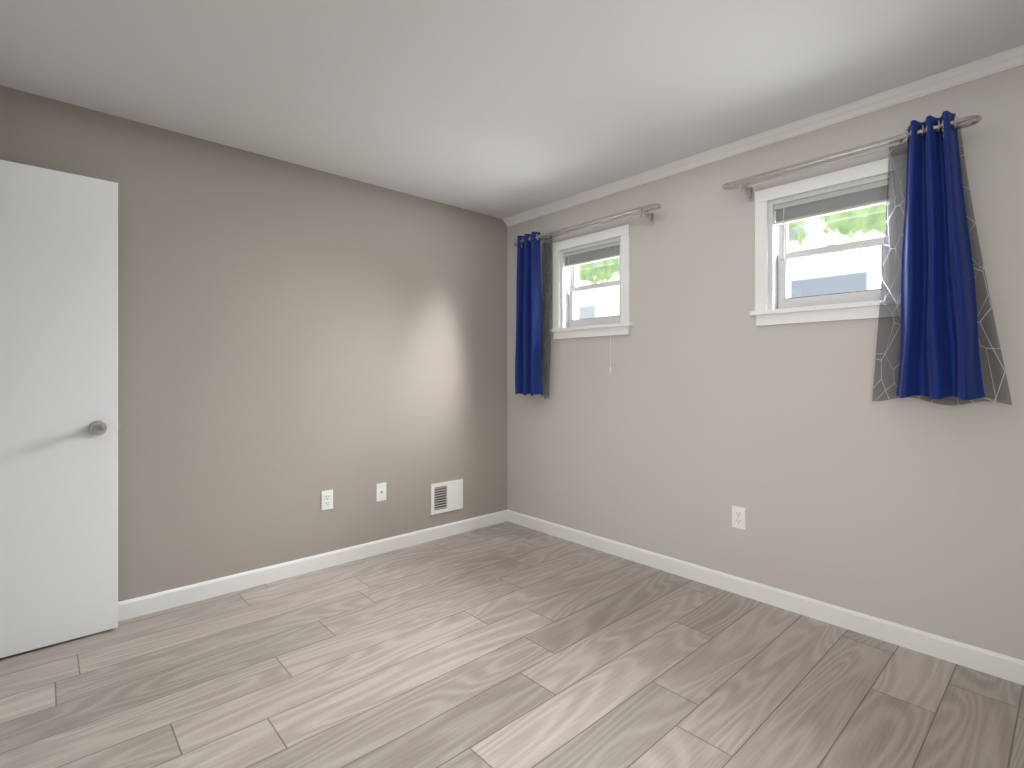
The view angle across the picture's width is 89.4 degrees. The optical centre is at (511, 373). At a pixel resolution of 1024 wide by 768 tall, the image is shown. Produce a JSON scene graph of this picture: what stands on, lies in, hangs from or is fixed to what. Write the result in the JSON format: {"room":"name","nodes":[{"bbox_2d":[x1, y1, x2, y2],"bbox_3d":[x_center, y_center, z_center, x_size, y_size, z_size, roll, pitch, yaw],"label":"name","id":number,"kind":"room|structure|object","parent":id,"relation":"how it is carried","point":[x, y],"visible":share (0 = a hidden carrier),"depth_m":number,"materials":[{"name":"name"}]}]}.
{"room":"empty bedroom","nodes":[
{"label":"empty bedroom","id":0,"kind":"room"},
{"bbox_2d":[0,85,506,601],"bbox_3d":[-1.332,-0.022,3.066,3.720,2.385,0.200,0,0,-42],"label":"wall","id":1,"kind":"structure","parent":0,"point":[294,341],"depth_m":2.93,"materials":[{"name":"beige paint"}]},
{"bbox_2d":[0,160,117,657],"bbox_3d":[-2.112,0.145,2.099,0.815,2.030,0.036,0,0,-42],"label":"door","id":2,"kind":"structure","parent":1,"relation":"in","point":[58,397],"depth_m":2.22,"materials":[{"name":"white wood"}]},
{"bbox_2d":[88,421,120,435],"bbox_3d":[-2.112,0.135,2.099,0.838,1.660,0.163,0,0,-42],"label":"door knob","id":3,"kind":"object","parent":2,"relation":"attached to","point":[96,428],"depth_m":2.27,"materials":[{"name":"silver metal"}]},
{"bbox_2d":[118,510,505,621],"bbox_3d":[-1.267,1.126,2.980,3.300,0.088,0.014,0,0,-42],"label":"baseboard","id":4,"kind":"structure","parent":1,"relation":"attached to","point":[147,604],"depth_m":2.96,"materials":[{"name":"white wood"}]},
{"bbox_2d":[321,490,332,509],"bbox_3d":[-1.115,0.765,3.123,0.070,0.115,0.008,0,0,-42],"label":"electrical outlet","id":5,"kind":"object","parent":1,"relation":"attached to","point":[326,499],"visible":1,"depth_m":3.12,"materials":[{"name":"white plastic"}]},
{"bbox_2d":[376,482,385,501],"bbox_3d":[-0.846,0.772,3.361,0.070,0.115,0.018,0,0,-42],"label":"outlet","id":6,"kind":"object","parent":1,"relation":"attached to","point":[380,491],"visible":1,"depth_m":3.36,"materials":[{"name":"white plastic"}]},
{"bbox_2d":[431,479,462,514],"bbox_3d":[-0.465,0.885,3.711,0.275,0.214,0.015,0,0,-42],"label":"air vent","id":7,"kind":"object","parent":1,"relation":"in","point":[447,496],"visible":1,"depth_m":3.71,"materials":[{"name":"white metal"}]},
{"bbox_2d":[0,521,1023,767],"bbox_3d":[-0.003,1.220,1.605,3.720,0.100,4.150,0,0,-42],"label":"floor","id":8,"kind":"structure","parent":0,"point":[506,645],"depth_m":1.96,"materials":[{"name":"laminate"}]},
{"bbox_2d":[0,0,1023,218],"bbox_3d":[-0.003,-1.275,1.605,3.720,0.120,4.150,0,0,-42],"label":"ceiling","id":9,"kind":"structure","parent":0,"point":[502,109],"depth_m":2.09,"materials":[{"name":"white paint"}]},
{"bbox_2d":[507,65,1023,659],"bbox_3d":[1.299,-0.022,2.789,0.200,2.385,3.750,0,0,-42],"label":"wall","id":10,"kind":"structure","parent":0,"point":[687,413],"depth_m":2.59,"materials":[{"name":"beige paint"}]},
{"bbox_2d":[513,204,660,247],"bbox_3d":[0.454,-0.942,3.474,0.127,0.083,1.247,0,0,-42],"label":"curtain rod","id":11,"kind":"object","parent":10,"relation":"attached to","point":[651,215],"visible":0.73,"depth_m":3.27,"materials":[{"name":"silver metal"}]},
{"bbox_2d":[515,232,541,395],"bbox_3d":[0.107,-0.427,3.780,0.065,1.176,0.262,0,0,-42],"label":"curtain","id":12,"kind":"object","parent":11,"relation":"hanging from","point":[528,373],"visible":0.96,"depth_m":3.76,"materials":[{"name":"blue fabric"}]},
{"bbox_2d":[541,234,551,398],"bbox_3d":[0.250,-0.405,3.711,0.021,1.189,0.115,0,0,-42],"label":"sheer curtain","id":13,"kind":"object","parent":11,"relation":"hanging from","point":[546,301],"visible":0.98,"depth_m":3.71,"materials":[{"name":"grey fabric"}]},
{"bbox_2d":[551,224,632,372],"bbox_3d":[0.565,-0.470,3.528,0.212,0.930,0.690,0,0,-42],"label":"window","id":14,"kind":"structure","parent":10,"relation":"in","point":[567,322],"depth_m":3.52,"materials":[{"name":"white"}]},
{"bbox_2d":[732,505,745,529],"bbox_3d":[1.202,0.765,2.742,0.008,0.115,0.070,0,0,-42],"label":"electrical outlet","id":15,"kind":"object","parent":10,"relation":"attached to","point":[739,517],"visible":1,"depth_m":2.74,"materials":[{"name":"white plastic"}]},
{"bbox_2d":[503,45,1023,226],"bbox_3d":[1.206,-1.190,2.705,0.051,0.051,3.750,0,0,-42],"label":"crown molding","id":16,"kind":"structure","parent":10,"relation":"attached to","point":[990,65],"depth_m":2.47,"materials":[{"name":"white wood"}]},
{"bbox_2d":[506,510,1023,684],"bbox_3d":[1.220,1.126,2.717,0.014,0.088,3.750,0,0,-42],"label":"baseboard","id":17,"kind":"structure","parent":10,"relation":"attached to","point":[1003,666],"depth_m":2.48,"materials":[{"name":"white wood"}]},
{"bbox_2d":[750,158,888,325],"bbox_3d":[1.531,-0.590,2.480,0.194,0.690,0.690,0,0,-42],"label":"window","id":18,"kind":"structure","parent":10,"relation":"in","point":[777,214],"depth_m":2.50,"materials":[{"name":"white"}]},
{"bbox_2d":[722,115,981,200],"bbox_3d":[1.467,-0.942,2.361,0.127,0.083,1.017,0,0,-42],"label":"curtain rod","id":19,"kind":"object","parent":10,"relation":"attached to","point":[976,119],"visible":0.9,"depth_m":2.34,"materials":[{"name":"silver metal"}]},
{"bbox_2d":[896,111,984,399],"bbox_3d":[1.671,-0.460,2.031,0.096,1.121,0.274,0,0,-42],"label":"curtain","id":20,"kind":"object","parent":19,"relation":"hanging from","point":[939,354],"visible":0.98,"depth_m":2.04,"materials":[{"name":"blue fabric"}]},
{"bbox_2d":[872,123,1011,404],"bbox_3d":[1.717,-0.436,2.088,0.037,1.128,0.440,0,0,-42],"label":"sheer curtain","id":21,"kind":"object","parent":19,"relation":"hanging from","point":[887,364],"visible":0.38,"depth_m":2.18,"materials":[{"name":"grey fabric"}]},
{"label":"outside","id":22,"kind":"structure","parent":0,"visible":0},
{"bbox_2d":[579,203,885,318],"bbox_3d":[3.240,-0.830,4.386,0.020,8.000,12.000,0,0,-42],"label":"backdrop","id":23,"kind":"structure","parent":22,"point":[583,311],"depth_m":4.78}
]}

